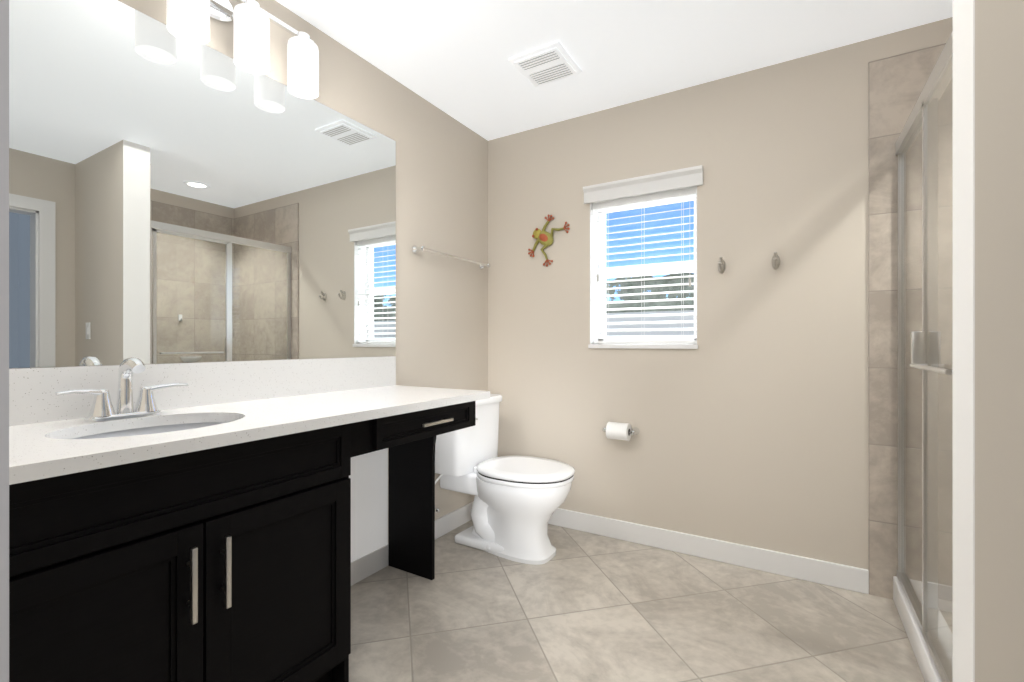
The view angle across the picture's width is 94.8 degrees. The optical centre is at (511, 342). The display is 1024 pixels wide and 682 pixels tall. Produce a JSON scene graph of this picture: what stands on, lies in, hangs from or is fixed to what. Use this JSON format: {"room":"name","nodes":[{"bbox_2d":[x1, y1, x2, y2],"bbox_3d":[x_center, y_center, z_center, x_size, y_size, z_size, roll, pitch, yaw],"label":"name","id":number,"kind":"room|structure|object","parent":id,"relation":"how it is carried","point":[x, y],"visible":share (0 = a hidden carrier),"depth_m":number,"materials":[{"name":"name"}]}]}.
{"room":"bathroom","nodes":[
{"label":"bathroom","id":0,"kind":"room"},
{"bbox_2d":[9,0,487,542],"bbox_3d":[-1.227,-0.118,1.478,0.150,2.440,3.900,0,0,31],"label":"wall","id":1,"kind":"structure","parent":0,"point":[443,208],"depth_m":2.58,"materials":[{"name":"beige paint"}]},
{"bbox_2d":[9,0,395,367],"bbox_3d":[-1.004,-0.479,1.697,0.005,1.088,1.603,0,0,31],"label":"mirror","id":2,"kind":"object","parent":1,"relation":"attached to","point":[173,199],"visible":0.89,"depth_m":1.54,"materials":[{"name":"silver mirror"}]},
{"bbox_2d":[167,0,318,98],"bbox_3d":[-0.932,-1.105,1.657,0.170,0.273,0.540,0,0,31],"label":"vanity light","id":3,"kind":"object","parent":1,"relation":"attached to","point":[188,21],"visible":1,"depth_m":1.62,"materials":[{"name":"white glass"}]},
{"bbox_2d":[351,502,472,585],"bbox_3d":[-0.566,1.050,2.419,0.016,0.105,1.526,0,0,31],"label":"baseboard","id":4,"kind":"structure","parent":1,"relation":"attached to","point":[371,563],"depth_m":2.31,"materials":[{"name":"white wood"}]},
{"bbox_2d":[412,245,489,269],"bbox_3d":[-0.331,-0.498,2.763,0.062,0.048,0.673,0,0,31],"label":"towel bar","id":5,"kind":"object","parent":1,"relation":"attached to","point":[415,249],"visible":1,"depth_m":2.66,"materials":[{"name":"silver metal"}]},
{"bbox_2d":[275,0,952,140],"bbox_3d":[0.517,-1.388,0.547,4.200,0.100,4.100,0,0,31],"label":"ceiling","id":6,"kind":"structure","parent":0,"point":[450,57],"depth_m":2.07,"materials":[{"name":"white paint"}]},
{"bbox_2d":[509,41,581,86],"bbox_3d":[0.163,-1.327,2.259,0.260,0.022,0.270,0,0,31],"label":"ceiling vent","id":7,"kind":"object","parent":6,"relation":"in","point":[547,63],"visible":0.98,"depth_m":2.23,"materials":[{"name":"white plastic"}]},
{"bbox_2d":[349,520,924,681],"bbox_3d":[0.517,1.152,0.547,4.200,0.100,4.100,0,0,31],"label":"floor","id":8,"kind":"structure","parent":0,"point":[581,606],"depth_m":1.85,"materials":[{"name":"tile"}]},
{"bbox_2d":[9,401,475,681],"bbox_3d":[-0.768,0.672,1.540,0.572,0.859,1.577,0,0,31],"label":"bathroom vanity","id":9,"kind":"object","parent":8,"relation":"on","point":[229,563],"visible":0.9,"depth_m":1.14,"materials":[{"name":"black wood"}]},
{"bbox_2d":[9,356,489,484],"bbox_3d":[-0.758,0.235,1.541,0.589,0.338,1.589,0,0,31],"label":"countertop","id":10,"kind":"structure","parent":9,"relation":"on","point":[209,406],"depth_m":1.39,"materials":[{"name":"stone"}]},
{"bbox_2d":[55,357,187,421],"bbox_3d":[-1.073,0.126,1.321,0.127,0.172,0.302,0,0,31],"label":"faucet","id":11,"kind":"object","parent":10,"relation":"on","point":[102,408],"visible":1,"depth_m":1.32,"materials":[{"name":"silver metal"}]},
{"bbox_2d":[435,394,574,564],"bbox_3d":[-0.039,0.705,2.549,0.783,0.794,0.456,0,0,31],"label":"toilet","id":12,"kind":"object","parent":8,"relation":"on","point":[518,501],"visible":0.88,"depth_m":2.45,"materials":[{"name":"white ceramic"}]},
{"bbox_2d":[893,576,952,681],"bbox_3d":[1.761,1.050,1.316,0.940,0.105,1.080,0,0,31],"label":"shower curb","id":13,"kind":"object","parent":8,"relation":"on","point":[926,664],"depth_m":1.66,"materials":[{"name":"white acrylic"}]},
{"bbox_2d":[895,31,952,681],"bbox_3d":[1.361,0.071,1.557,0.090,1.849,1.078,0,0,31],"label":"shower door","id":14,"kind":"structure","parent":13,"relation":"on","point":[920,573],"depth_m":1.54,"materials":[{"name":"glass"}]},
{"bbox_2d":[488,17,952,568],"bbox_3d":[1.286,-0.118,2.360,3.550,2.440,0.200,0,0,31],"label":"wall","id":15,"kind":"structure","parent":0,"point":[748,417],"depth_m":2.37,"materials":[{"name":"beige paint"}]},
{"bbox_2d":[528,214,569,266],"bbox_3d":[0.220,-0.625,2.866,0.282,0.318,0.030,0,0,31],"label":"art","id":16,"kind":"object","parent":15,"relation":"attached to","point":[544,237],"visible":1,"depth_m":2.87,"materials":[{"name":"yellow"}]},
{"bbox_2d":[602,422,639,440],"bbox_3d":[0.591,0.487,2.602,0.204,0.094,0.098,0,0,31],"label":"toilet paper","id":17,"kind":"object","parent":15,"relation":"attached to","point":[619,431],"visible":1,"depth_m":2.57,"materials":[{"name":"white paper"}]},
{"bbox_2d":[588,186,697,348],"bbox_3d":[0.736,-0.399,2.639,0.600,0.858,0.137,0,0,31],"label":"window frame","id":18,"kind":"structure","parent":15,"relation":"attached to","point":[593,231],"depth_m":2.74,"materials":[{"name":"white wood"}]},
{"bbox_2d":[583,165,702,203],"bbox_3d":[0.698,-0.860,2.576,0.650,0.093,0.036,0,0,31],"label":"window valance","id":19,"kind":"object","parent":15,"relation":"attached to","point":[660,182],"visible":0.96,"depth_m":2.55,"materials":[{"name":"white wood"}]},
{"bbox_2d":[598,197,695,344],"bbox_3d":[0.782,-0.408,2.715,0.590,0.840,0.050,0,0,31],"label":"window","id":20,"kind":"structure","parent":15,"relation":"in","point":[601,216],"depth_m":2.74,"materials":[{"name":"white"}]},
{"bbox_2d":[592,186,695,343],"bbox_3d":[0.730,-0.410,2.630,0.574,0.828,0.079,0,0,31],"label":"window blind","id":21,"kind":"object","parent":20,"relation":"attached to","point":[672,195],"visible":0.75,"depth_m":2.61,"materials":[{"name":"white plastic"}]},
{"bbox_2d":[548,508,868,593],"bbox_3d":[0.702,1.050,2.586,2.017,0.105,0.014,0,0,31],"label":"baseboard","id":22,"kind":"structure","parent":15,"relation":"attached to","point":[851,578],"depth_m":2.36,"materials":[{"name":"white wood"}]},
{"bbox_2d":[718,256,724,272],"bbox_3d":[1.045,-0.392,2.351,0.034,0.080,0.062,0,0,31],"label":"robe hook","id":23,"kind":"object","parent":15,"relation":"attached to","point":[721,266],"visible":1,"depth_m":2.36,"materials":[{"name":"silver metal"}]},
{"bbox_2d":[772,252,779,269],"bbox_3d":[1.249,-0.392,2.229,0.034,0.080,0.062,0,0,31],"label":"robe hook","id":24,"kind":"object","parent":15,"relation":"attached to","point":[775,262],"visible":1,"depth_m":2.24,"materials":[{"name":"silver metal"}]},
{"bbox_2d":[953,0,1023,681],"bbox_3d":[1.425,-0.118,0.789,0.992,2.440,0.150,0,0,31],"label":"wall","id":25,"kind":"structure","parent":0,"point":[988,340],"depth_m":0.97,"materials":[{"name":"beige paint"}]},
{"bbox_3d":[-0.069,-0.118,0.106,3.550,2.440,0.120,0,0,31],"label":"wall","id":26,"kind":"structure","parent":0,"visible":0},
{"bbox_2d":[0,0,8,681],"bbox_3d":[-0.080,0.047,0.121,1.125,2.110,0.136,0,0,31],"label":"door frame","id":27,"kind":"structure","parent":26,"relation":"attached to","point":[4,340],"depth_m":0.42,"materials":[{"name":"grey wood"}]},
{"label":"outside","id":28,"kind":"structure","parent":0,"visible":0},
{"bbox_2d":[606,272,693,335],"bbox_3d":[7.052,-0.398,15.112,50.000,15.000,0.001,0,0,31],"label":"trees","id":29,"kind":"object","parent":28,"point":[652,304],"depth_m":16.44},
{"bbox_3d":[2.198,-0.118,0.966,0.150,2.440,1.250,0,0,31],"label":"wall","id":30,"kind":"structure","parent":0,"visible":0},
{"bbox_2d":[868,43,947,600],"bbox_3d":[2.004,-0.066,1.806,1.020,2.335,0.010,0,0,31],"label":"tiled wall","id":31,"kind":"structure","parent":30,"relation":"attached to","point":[896,84],"depth_m":2.03,"materials":[{"name":"beige tile"}]},
{"bbox_2d":[948,78,952,600],"bbox_3d":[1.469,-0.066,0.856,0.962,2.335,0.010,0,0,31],"label":"tiled wall","id":32,"kind":"structure","parent":30,"relation":"attached to","point":[951,88],"depth_m":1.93,"materials":[{"name":"beige tile"}]}
]}

